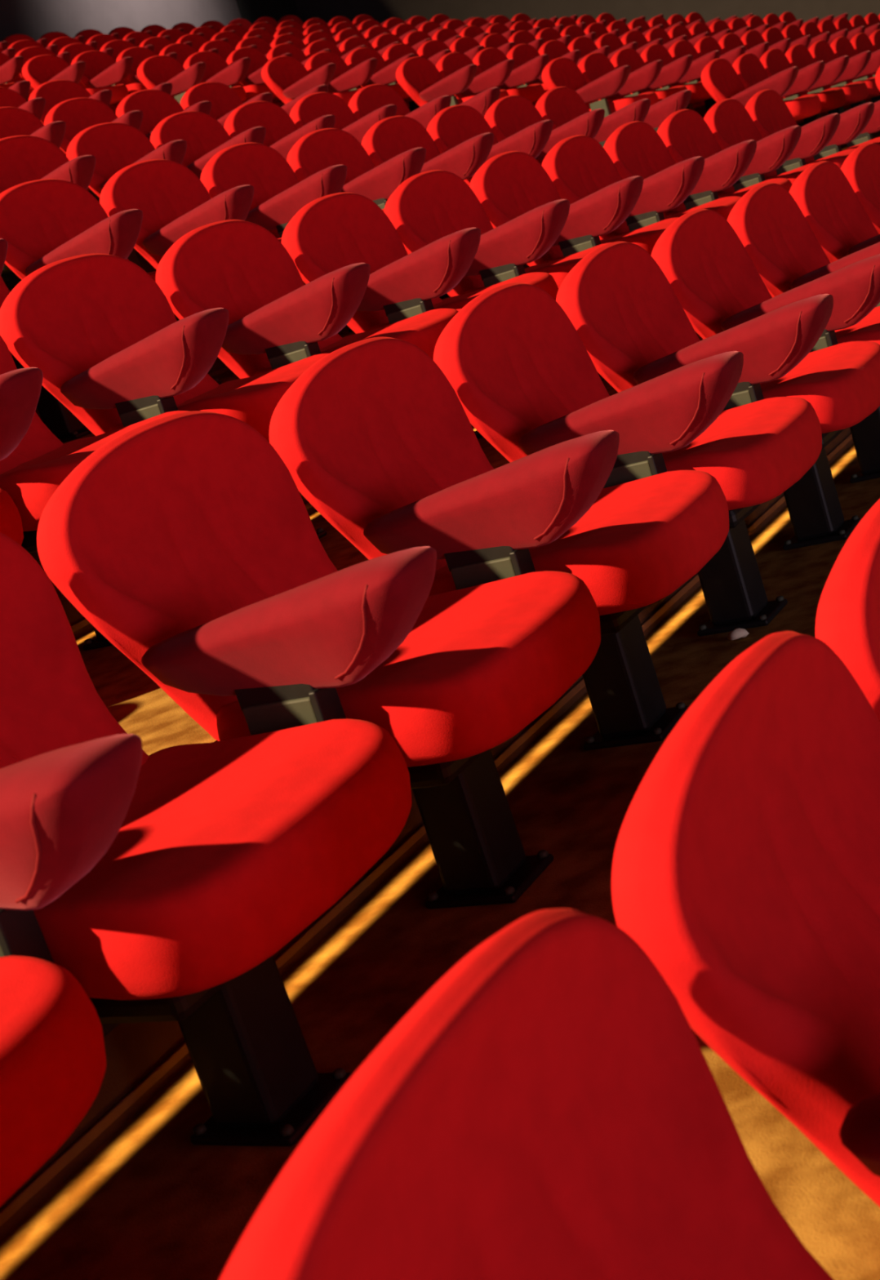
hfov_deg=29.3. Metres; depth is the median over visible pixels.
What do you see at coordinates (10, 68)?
chair
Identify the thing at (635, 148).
chair
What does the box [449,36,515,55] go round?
chair
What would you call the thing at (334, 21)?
chair
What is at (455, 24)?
chair
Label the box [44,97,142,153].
chair
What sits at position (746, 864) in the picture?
chair
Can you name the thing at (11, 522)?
chair
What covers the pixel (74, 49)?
chair
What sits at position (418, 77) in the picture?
chair
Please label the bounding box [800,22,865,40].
chair
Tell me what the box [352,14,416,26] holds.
chair
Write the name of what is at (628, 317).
chair
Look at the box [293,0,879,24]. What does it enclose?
wall
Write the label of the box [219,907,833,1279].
chair
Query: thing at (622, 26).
chair
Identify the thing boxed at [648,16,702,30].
chair
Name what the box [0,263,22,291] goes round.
chair
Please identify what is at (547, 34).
chair
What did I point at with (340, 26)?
chair
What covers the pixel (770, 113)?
chair
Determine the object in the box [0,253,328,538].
chair
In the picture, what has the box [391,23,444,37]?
chair
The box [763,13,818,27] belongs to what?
chair
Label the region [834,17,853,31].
chair
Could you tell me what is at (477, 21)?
chair
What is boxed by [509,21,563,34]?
chair
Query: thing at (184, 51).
chair
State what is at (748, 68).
chair
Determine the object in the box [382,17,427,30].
chair
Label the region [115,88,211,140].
chair
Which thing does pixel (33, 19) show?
wall
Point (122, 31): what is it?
chair
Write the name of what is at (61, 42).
chair
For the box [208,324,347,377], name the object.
trim
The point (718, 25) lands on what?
chair
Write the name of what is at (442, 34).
chair
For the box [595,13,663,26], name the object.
chair
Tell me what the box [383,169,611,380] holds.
chair
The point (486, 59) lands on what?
chair
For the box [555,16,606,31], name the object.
chair
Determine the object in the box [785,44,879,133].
chair
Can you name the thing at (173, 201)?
chair
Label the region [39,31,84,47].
chair
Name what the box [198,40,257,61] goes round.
chair
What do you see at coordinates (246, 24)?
chair
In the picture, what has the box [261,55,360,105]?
chair
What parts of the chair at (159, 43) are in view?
backrest, armrest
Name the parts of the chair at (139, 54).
backrest, armrest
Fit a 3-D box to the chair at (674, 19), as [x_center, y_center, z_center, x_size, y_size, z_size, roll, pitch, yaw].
[3.280,-7.420,20.892,0.717,0.854,0.674,-9,15,35]
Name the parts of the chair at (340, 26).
backrest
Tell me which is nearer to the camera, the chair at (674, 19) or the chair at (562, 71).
the chair at (562, 71)
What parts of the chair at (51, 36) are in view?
backrest, armrest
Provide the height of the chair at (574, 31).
0.854 m
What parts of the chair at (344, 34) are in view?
backrest, armrest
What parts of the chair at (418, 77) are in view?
backrest, armrest, panel, seat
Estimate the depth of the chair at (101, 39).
18.81 m
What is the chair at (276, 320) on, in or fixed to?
on the floor
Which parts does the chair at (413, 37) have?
backrest, armrest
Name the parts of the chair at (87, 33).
backrest, armrest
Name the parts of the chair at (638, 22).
backrest, armrest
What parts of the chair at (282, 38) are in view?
backrest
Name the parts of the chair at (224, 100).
backrest, armrest, armrest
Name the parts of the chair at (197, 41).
backrest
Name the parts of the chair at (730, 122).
backrest, panel, seat, armrest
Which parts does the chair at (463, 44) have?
backrest, armrest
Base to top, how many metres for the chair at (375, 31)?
0.854 m
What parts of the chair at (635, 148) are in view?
backrest, panel, armrest, seat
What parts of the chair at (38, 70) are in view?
backrest, armrest, seat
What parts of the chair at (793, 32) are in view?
backrest, armrest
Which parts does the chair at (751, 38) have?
backrest, armrest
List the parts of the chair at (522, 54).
backrest, armrest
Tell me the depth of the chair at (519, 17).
22.54 m
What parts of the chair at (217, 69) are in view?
backrest, armrest, seat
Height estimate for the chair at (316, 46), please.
0.854 m
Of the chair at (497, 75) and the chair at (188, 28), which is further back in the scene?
the chair at (188, 28)
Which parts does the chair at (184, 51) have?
backrest, armrest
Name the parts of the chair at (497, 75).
backrest, armrest, seat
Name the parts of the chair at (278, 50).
backrest, armrest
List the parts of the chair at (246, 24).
backrest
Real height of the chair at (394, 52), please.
0.854 m
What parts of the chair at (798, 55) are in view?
backrest, panel, armrest, seat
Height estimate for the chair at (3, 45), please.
0.854 m
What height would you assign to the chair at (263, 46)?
0.854 m
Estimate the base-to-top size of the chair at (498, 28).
0.854 m
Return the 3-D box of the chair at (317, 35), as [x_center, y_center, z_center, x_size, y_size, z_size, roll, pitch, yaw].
[-0.985,-6.248,18.231,0.717,0.854,0.674,-9,15,35]
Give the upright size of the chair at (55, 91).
0.854 m
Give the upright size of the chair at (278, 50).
0.854 m
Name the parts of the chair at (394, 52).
backrest, armrest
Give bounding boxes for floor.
[0,101,879,1279]
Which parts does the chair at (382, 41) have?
backrest, armrest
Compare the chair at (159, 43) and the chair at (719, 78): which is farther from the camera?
the chair at (159, 43)
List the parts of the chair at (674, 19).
backrest, armrest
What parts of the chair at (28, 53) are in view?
backrest, armrest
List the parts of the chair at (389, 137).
backrest, armrest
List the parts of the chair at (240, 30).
backrest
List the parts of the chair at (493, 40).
backrest, armrest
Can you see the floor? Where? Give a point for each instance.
(142, 1201)
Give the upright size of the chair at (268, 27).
0.854 m
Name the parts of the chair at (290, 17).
backrest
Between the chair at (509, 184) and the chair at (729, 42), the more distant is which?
the chair at (729, 42)
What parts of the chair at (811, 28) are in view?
backrest, armrest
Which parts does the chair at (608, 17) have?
backrest, armrest, armrest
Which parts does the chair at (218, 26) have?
backrest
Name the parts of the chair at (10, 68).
backrest, armrest, seat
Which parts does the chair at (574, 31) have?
backrest, armrest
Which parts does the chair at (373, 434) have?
backrest, panel, armrest, seat, plate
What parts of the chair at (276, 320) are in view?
backrest, panel, armrest, seat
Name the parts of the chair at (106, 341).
backrest, panel, armrest, seat, plate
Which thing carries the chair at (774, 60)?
on the floor
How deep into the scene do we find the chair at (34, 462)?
3.45 m
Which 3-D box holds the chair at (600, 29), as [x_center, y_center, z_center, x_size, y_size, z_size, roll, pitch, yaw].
[2.076,-6.533,18.764,0.717,0.854,0.674,-9,15,35]
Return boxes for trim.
[0,432,852,1226]
[71,502,312,632]
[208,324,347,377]
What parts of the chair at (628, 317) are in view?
backrest, armrest, panel, seat, plate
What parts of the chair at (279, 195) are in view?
backrest, armrest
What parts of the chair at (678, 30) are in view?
backrest, armrest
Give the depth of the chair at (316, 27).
20.41 m
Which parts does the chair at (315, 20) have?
backrest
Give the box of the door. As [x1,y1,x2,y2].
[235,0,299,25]
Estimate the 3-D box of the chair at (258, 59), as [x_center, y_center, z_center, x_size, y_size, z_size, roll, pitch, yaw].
[-1.409,-4.951,15.040,0.717,0.854,0.674,-9,15,35]
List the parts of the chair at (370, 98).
backrest, armrest, armrest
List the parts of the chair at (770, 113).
backrest, panel, seat, armrest, panel, armrest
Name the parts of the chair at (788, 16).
backrest, armrest, armrest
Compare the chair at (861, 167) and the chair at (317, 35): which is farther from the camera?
the chair at (317, 35)
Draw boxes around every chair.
[0,41,8,50]
[0,47,26,80]
[0,52,34,101]
[0,82,15,88]
[0,87,66,155]
[0,106,99,202]
[0,135,141,267]
[0,178,222,384]
[0,238,92,443]
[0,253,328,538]
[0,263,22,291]
[0,335,189,650]
[0,488,23,545]
[0,532,411,1146]
[0,955,106,1206]
[2,34,47,48]
[7,40,57,56]
[8,80,31,100]
[14,46,86,88]
[22,54,128,105]
[28,80,172,124]
[36,410,600,909]
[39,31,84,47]
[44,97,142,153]
[48,36,97,55]
[57,43,131,84]
[66,122,186,197]
[71,50,146,113]
[74,29,119,44]
[85,34,135,51]
[99,40,154,61]
[99,159,305,284]
[108,26,152,39]
[115,46,177,83]
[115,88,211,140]
[122,31,170,46]
[137,55,246,103]
[139,36,192,55]
[140,24,183,36]
[150,111,266,180]
[155,219,458,378]
[156,28,204,44]
[159,43,243,86]
[171,22,213,35]
[176,34,228,52]
[180,81,328,126]
[183,50,278,103]
[189,26,235,40]
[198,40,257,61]
[200,20,241,32]
[200,142,384,332]
[210,31,262,48]
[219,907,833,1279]
[220,24,266,39]
[223,101,335,159]
[226,47,292,106]
[227,18,269,31]
[235,36,293,57]
[243,28,293,45]
[248,22,294,35]
[253,17,293,29]
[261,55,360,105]
[266,43,330,66]
[268,337,728,750]
[271,33,327,52]
[273,26,323,41]
[276,20,321,33]
[278,14,328,26]
[281,191,558,438]
[286,128,469,298]
[289,92,396,144]
[302,17,346,31]
[302,23,351,38]
[303,31,358,48]
[303,40,366,88]
[304,51,409,99]
[328,16,359,28]
[331,22,378,35]
[334,28,388,44]
[338,36,400,83]
[345,47,419,111]
[348,84,500,129]
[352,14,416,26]
[357,19,404,32]
[361,115,529,268]
[364,26,417,41]
[372,33,431,52]
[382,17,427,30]
[382,43,457,99]
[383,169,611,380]
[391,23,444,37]
[395,56,509,106]
[403,31,461,48]
[407,15,451,27]
[417,21,468,35]
[417,40,484,61]
[426,104,553,185]
[430,13,495,25]
[431,27,488,44]
[433,282,822,635]
[435,52,544,103]
[443,18,493,31]
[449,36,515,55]
[459,25,515,40]
[466,17,515,29]
[469,151,679,266]
[472,47,548,106]
[480,33,543,84]
[484,22,540,37]
[484,94,604,164]
[489,15,537,26]
[506,43,580,84]
[508,30,570,47]
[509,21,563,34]
[511,13,577,24]
[533,18,586,30]
[535,27,595,43]
[535,86,691,146]
[537,40,610,66]
[541,134,741,239]
[542,57,658,117]
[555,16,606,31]
[555,241,879,550]
[560,25,619,44]
[567,36,637,60]
[575,14,626,29]
[577,52,687,102]
[583,22,642,39]
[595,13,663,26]
[595,33,663,55]
[603,120,791,216]
[606,20,663,36]
[610,48,711,111]
[611,631,879,1207]
[620,30,687,50]
[627,17,683,33]
[640,44,719,111]
[644,27,709,45]
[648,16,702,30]
[651,208,879,483]
[657,109,815,196]
[666,13,719,26]
[667,24,730,42]
[667,40,745,82]
[684,12,753,24]
[688,22,750,38]
[693,36,768,59]
[701,57,821,120]
[703,98,855,178]
[708,19,768,35]
[718,33,791,54]
[727,182,879,306]
[728,17,786,33]
[732,53,845,124]
[740,30,811,50]
[744,88,879,163]
[746,15,803,30]
[759,48,867,146]
[761,26,830,48]
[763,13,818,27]
[779,11,848,26]
[781,24,848,45]
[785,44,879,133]
[788,160,879,262]
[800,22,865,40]
[808,40,879,107]
[814,498,879,721]
[817,19,879,36]
[830,36,875,101]
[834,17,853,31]
[840,142,879,234]
[849,14,868,29]
[849,32,875,75]
[864,13,879,26]
[868,29,879,50]
[875,66,879,90]
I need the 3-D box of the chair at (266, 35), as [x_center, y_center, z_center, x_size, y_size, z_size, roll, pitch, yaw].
[-1.764,-6.659,19.294,0.717,0.854,0.674,-9,15,35]
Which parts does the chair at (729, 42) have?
backrest, armrest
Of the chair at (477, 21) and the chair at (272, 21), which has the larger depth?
the chair at (272, 21)
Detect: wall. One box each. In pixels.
[0,0,241,42]
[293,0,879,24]
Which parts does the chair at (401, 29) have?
backrest, armrest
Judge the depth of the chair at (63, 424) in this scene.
5.33 m
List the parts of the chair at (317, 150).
backrest, panel, armrest, plate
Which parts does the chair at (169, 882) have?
panel, armrest, backrest, seat, plate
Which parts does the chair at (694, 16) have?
backrest, armrest, armrest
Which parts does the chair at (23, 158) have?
backrest, armrest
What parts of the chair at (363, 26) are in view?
backrest, armrest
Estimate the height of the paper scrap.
0.024 m
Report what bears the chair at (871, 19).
on the floor
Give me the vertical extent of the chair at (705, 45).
0.854 m
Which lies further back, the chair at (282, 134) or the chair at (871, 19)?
the chair at (871, 19)
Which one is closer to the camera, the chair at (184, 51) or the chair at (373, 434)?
the chair at (373, 434)
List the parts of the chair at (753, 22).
backrest, armrest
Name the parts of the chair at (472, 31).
backrest, armrest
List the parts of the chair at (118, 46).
backrest, armrest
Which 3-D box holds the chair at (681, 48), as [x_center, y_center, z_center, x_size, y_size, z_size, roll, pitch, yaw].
[2.431,-4.825,14.509,0.717,0.854,0.674,-9,15,35]
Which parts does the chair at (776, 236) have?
backrest, armrest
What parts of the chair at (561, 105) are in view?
backrest, armrest, armrest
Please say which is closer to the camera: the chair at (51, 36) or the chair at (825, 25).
the chair at (825, 25)
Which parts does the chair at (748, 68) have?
backrest, panel, armrest, seat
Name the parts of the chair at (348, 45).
backrest, armrest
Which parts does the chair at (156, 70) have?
backrest, panel, armrest, seat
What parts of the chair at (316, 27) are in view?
backrest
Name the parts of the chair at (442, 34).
backrest, armrest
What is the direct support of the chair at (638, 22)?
on the floor
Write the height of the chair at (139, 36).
0.854 m
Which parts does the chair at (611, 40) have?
backrest, armrest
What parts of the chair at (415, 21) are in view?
backrest, armrest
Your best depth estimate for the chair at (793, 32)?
17.12 m
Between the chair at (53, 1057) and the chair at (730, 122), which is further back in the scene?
the chair at (730, 122)
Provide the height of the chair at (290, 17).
0.854 m
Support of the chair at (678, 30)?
on the floor
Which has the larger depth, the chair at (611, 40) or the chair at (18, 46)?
the chair at (18, 46)
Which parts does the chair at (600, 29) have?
backrest, armrest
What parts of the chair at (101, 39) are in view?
backrest, armrest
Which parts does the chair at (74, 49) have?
backrest, armrest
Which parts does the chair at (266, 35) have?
backrest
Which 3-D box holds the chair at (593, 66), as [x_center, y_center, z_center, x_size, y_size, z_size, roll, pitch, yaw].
[1.528,-4.160,12.914,0.717,0.854,0.674,-9,15,35]
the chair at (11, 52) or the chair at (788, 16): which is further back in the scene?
the chair at (788, 16)
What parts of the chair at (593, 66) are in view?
backrest, panel, armrest, seat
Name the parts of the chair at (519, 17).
backrest, armrest, armrest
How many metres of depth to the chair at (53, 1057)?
1.62 m
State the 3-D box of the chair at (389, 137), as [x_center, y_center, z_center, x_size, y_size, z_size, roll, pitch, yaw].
[0.119,-2.132,7.984,0.699,0.866,0.728,-10,15,32]
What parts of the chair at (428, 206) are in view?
backrest, panel, armrest, seat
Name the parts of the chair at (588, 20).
backrest, armrest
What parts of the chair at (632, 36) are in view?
backrest, armrest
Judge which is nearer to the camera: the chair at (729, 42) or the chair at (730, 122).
the chair at (730, 122)
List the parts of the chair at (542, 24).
backrest, armrest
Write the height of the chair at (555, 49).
0.854 m
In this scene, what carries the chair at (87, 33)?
on the floor
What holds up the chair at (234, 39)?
on the floor
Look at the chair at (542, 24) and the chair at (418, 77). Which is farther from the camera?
the chair at (542, 24)
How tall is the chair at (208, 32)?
0.854 m
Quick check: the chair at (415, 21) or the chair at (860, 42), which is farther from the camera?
the chair at (415, 21)
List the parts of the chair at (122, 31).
backrest, armrest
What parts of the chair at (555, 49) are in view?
backrest, armrest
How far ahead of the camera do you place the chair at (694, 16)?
21.46 m
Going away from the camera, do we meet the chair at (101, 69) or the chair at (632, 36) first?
the chair at (101, 69)
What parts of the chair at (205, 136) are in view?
backrest, armrest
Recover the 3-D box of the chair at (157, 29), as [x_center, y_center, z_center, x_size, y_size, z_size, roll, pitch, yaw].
[-3.321,-7.481,21.421,0.717,0.854,0.674,-9,15,35]
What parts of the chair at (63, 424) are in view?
armrest, backrest, plate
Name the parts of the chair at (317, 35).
backrest, armrest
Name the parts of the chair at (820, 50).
panel, armrest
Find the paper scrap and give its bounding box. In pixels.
[727,627,748,639]
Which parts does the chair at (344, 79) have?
backrest, armrest, seat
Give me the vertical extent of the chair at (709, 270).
0.866 m
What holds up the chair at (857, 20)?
on the floor
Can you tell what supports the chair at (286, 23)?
on the floor
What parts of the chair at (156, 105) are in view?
backrest, armrest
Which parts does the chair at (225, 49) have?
backrest, armrest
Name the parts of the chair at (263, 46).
backrest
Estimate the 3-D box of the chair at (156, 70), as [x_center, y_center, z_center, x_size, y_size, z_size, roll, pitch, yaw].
[-2.011,-4.508,13.976,0.717,0.854,0.674,-9,15,35]
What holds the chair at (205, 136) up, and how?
on the floor
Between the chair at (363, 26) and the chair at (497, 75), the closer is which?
the chair at (497, 75)
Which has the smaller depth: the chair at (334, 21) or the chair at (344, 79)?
the chair at (344, 79)
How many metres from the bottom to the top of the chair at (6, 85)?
0.854 m
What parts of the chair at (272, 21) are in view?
backrest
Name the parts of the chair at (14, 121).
backrest, armrest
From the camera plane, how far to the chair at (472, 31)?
18.76 m
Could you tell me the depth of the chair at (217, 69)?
14.25 m
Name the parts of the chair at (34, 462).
armrest, backrest, seat, plate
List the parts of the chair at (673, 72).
backrest, panel, armrest, seat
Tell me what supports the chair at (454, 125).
on the floor
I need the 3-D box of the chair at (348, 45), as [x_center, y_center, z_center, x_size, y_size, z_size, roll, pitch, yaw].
[-0.507,-5.615,16.636,0.717,0.854,0.674,-9,15,35]
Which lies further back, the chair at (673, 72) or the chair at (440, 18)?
the chair at (440, 18)
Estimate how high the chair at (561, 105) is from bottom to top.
0.866 m
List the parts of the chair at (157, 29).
backrest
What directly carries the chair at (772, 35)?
on the floor
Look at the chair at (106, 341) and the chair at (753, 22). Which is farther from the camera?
the chair at (753, 22)
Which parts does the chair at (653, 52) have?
panel, armrest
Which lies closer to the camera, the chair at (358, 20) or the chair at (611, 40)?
the chair at (611, 40)
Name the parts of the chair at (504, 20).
backrest, armrest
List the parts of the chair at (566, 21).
backrest, armrest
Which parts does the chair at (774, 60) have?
backrest, panel, armrest, seat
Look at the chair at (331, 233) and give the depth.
5.24 m
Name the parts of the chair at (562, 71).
backrest, panel, armrest, seat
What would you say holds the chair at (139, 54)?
on the floor
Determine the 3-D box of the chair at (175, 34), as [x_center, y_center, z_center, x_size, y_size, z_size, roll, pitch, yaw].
[-2.843,-6.848,19.826,0.717,0.854,0.674,-9,15,35]
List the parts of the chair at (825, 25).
backrest, armrest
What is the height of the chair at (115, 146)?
0.866 m
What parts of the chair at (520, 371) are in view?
backrest, panel, armrest, seat, plate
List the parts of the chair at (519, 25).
backrest, armrest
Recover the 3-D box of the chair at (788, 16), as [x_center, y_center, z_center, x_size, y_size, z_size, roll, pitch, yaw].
[4.680,-7.467,20.932,0.695,0.854,0.792,-10,15,32]
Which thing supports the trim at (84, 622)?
attached to the floor
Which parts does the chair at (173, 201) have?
backrest, armrest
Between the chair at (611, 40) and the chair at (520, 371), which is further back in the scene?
the chair at (611, 40)
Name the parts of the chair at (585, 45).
backrest, armrest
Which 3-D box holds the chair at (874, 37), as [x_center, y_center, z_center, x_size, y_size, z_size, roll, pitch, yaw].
[4.413,-5.300,15.574,0.717,0.854,0.674,-9,15,35]
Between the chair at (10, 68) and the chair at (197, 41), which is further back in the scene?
the chair at (197, 41)
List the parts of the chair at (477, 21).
backrest, armrest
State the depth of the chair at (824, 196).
5.92 m
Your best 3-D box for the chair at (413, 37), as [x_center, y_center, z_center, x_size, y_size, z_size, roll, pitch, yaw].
[0.095,-6.058,17.700,0.717,0.854,0.674,-9,15,35]
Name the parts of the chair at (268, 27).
backrest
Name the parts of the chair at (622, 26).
backrest, armrest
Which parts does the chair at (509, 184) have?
backrest, panel, armrest, seat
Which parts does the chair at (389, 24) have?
backrest, armrest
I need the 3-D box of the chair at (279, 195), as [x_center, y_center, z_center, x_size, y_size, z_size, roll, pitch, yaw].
[-0.483,-1.689,6.921,0.699,0.866,0.728,-10,15,32]
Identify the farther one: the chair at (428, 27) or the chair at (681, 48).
the chair at (428, 27)
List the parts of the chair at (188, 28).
backrest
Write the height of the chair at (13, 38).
0.854 m
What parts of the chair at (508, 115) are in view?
backrest, armrest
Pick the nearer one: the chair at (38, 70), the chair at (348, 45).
the chair at (38, 70)
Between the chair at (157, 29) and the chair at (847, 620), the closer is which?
the chair at (847, 620)
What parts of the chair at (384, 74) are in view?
armrest, seat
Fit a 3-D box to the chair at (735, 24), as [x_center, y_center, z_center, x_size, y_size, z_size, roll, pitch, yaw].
[3.757,-6.787,19.296,0.717,0.854,0.674,-9,15,35]
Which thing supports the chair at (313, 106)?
on the floor
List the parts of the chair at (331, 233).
backrest, panel, armrest, seat, plate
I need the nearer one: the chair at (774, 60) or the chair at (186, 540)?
the chair at (186, 540)
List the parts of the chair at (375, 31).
backrest, armrest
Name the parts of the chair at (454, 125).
backrest, armrest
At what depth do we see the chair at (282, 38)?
17.79 m
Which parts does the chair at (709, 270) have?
backrest, armrest, panel, seat, plate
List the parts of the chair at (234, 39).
backrest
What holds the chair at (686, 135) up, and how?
on the floor
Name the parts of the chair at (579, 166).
backrest, panel, armrest, seat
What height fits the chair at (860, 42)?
0.854 m
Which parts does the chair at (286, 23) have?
backrest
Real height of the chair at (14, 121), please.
0.854 m
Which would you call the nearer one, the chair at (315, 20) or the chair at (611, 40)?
the chair at (611, 40)
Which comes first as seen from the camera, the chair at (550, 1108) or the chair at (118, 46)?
the chair at (550, 1108)
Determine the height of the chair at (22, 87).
0.854 m
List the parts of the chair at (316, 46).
backrest, armrest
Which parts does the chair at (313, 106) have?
backrest, armrest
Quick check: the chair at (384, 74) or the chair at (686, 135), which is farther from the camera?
the chair at (384, 74)
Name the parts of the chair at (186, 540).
backrest, panel, armrest, seat, plate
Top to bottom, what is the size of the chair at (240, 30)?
0.854 m
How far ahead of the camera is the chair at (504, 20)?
21.96 m
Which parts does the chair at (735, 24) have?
backrest, armrest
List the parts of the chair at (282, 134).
backrest, armrest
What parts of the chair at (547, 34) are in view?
backrest, armrest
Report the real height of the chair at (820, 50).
0.854 m
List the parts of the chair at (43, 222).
backrest, armrest, seat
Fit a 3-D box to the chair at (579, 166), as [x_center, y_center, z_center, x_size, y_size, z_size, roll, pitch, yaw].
[0.897,-1.721,6.921,0.699,0.866,0.728,-10,15,32]
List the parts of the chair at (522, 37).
backrest, armrest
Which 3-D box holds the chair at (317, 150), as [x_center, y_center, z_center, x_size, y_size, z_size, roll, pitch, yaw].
[-0.182,-1.911,7.452,0.699,0.866,0.728,-10,15,32]
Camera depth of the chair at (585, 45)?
15.59 m
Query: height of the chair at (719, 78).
0.854 m
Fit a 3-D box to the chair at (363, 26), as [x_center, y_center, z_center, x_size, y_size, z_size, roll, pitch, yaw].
[-0.561,-7.545,21.422,0.717,0.854,0.674,-9,15,35]
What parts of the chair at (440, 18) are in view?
backrest, armrest, armrest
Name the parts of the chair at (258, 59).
armrest, seat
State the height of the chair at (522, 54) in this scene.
0.854 m
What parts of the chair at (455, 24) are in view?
backrest, armrest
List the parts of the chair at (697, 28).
backrest, armrest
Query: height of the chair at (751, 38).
0.854 m
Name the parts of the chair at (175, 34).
backrest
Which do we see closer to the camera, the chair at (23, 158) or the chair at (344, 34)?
the chair at (23, 158)
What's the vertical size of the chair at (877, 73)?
0.854 m
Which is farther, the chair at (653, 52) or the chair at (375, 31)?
the chair at (375, 31)
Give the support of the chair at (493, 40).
on the floor
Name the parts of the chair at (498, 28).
backrest, armrest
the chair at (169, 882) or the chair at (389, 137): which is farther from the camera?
the chair at (389, 137)
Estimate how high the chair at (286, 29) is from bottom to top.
0.854 m
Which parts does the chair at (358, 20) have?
backrest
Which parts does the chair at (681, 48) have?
backrest, armrest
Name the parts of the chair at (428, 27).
backrest, armrest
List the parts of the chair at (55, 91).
backrest, armrest, armrest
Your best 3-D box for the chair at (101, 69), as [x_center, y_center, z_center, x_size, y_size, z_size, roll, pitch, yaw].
[-2.790,-4.919,15.040,0.717,0.854,0.674,-9,15,35]
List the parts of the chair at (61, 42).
backrest, armrest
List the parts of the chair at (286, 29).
backrest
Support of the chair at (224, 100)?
on the floor
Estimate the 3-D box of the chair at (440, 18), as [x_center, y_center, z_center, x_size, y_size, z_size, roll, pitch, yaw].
[0.361,-8.225,23.058,0.695,0.854,0.792,-10,15,32]
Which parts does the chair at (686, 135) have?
backrest, panel, seat, armrest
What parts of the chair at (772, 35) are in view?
backrest, armrest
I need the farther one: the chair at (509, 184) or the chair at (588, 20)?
the chair at (588, 20)
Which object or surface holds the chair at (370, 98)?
on the floor
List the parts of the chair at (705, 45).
backrest, armrest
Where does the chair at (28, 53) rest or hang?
on the floor
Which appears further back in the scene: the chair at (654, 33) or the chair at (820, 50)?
the chair at (654, 33)
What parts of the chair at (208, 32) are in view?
backrest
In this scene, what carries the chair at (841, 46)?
on the floor
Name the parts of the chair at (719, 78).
backrest, armrest, seat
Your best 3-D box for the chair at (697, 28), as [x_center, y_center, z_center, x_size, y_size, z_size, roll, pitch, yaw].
[3.156,-6.344,18.233,0.717,0.854,0.674,-9,15,35]
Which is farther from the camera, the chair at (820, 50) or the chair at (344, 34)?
the chair at (344, 34)
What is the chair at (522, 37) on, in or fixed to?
on the floor
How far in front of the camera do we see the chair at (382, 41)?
17.14 m
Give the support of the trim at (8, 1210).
attached to the floor
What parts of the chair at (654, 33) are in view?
backrest, armrest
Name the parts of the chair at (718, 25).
backrest, armrest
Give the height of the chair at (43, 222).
0.866 m
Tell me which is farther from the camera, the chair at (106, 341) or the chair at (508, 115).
the chair at (508, 115)
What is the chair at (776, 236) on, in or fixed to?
on the floor
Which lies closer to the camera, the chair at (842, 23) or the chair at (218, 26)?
the chair at (842, 23)
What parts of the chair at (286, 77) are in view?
backrest, armrest, seat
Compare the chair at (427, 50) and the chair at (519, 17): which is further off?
the chair at (519, 17)
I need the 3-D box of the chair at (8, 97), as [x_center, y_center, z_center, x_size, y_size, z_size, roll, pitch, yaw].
[-2.521,-3.147,10.633,0.717,0.854,0.674,-9,15,35]
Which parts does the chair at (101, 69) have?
armrest, seat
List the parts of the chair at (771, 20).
backrest, armrest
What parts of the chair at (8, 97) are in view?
backrest, armrest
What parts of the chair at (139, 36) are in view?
backrest, armrest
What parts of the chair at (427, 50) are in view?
backrest, armrest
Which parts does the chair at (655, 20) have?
backrest, armrest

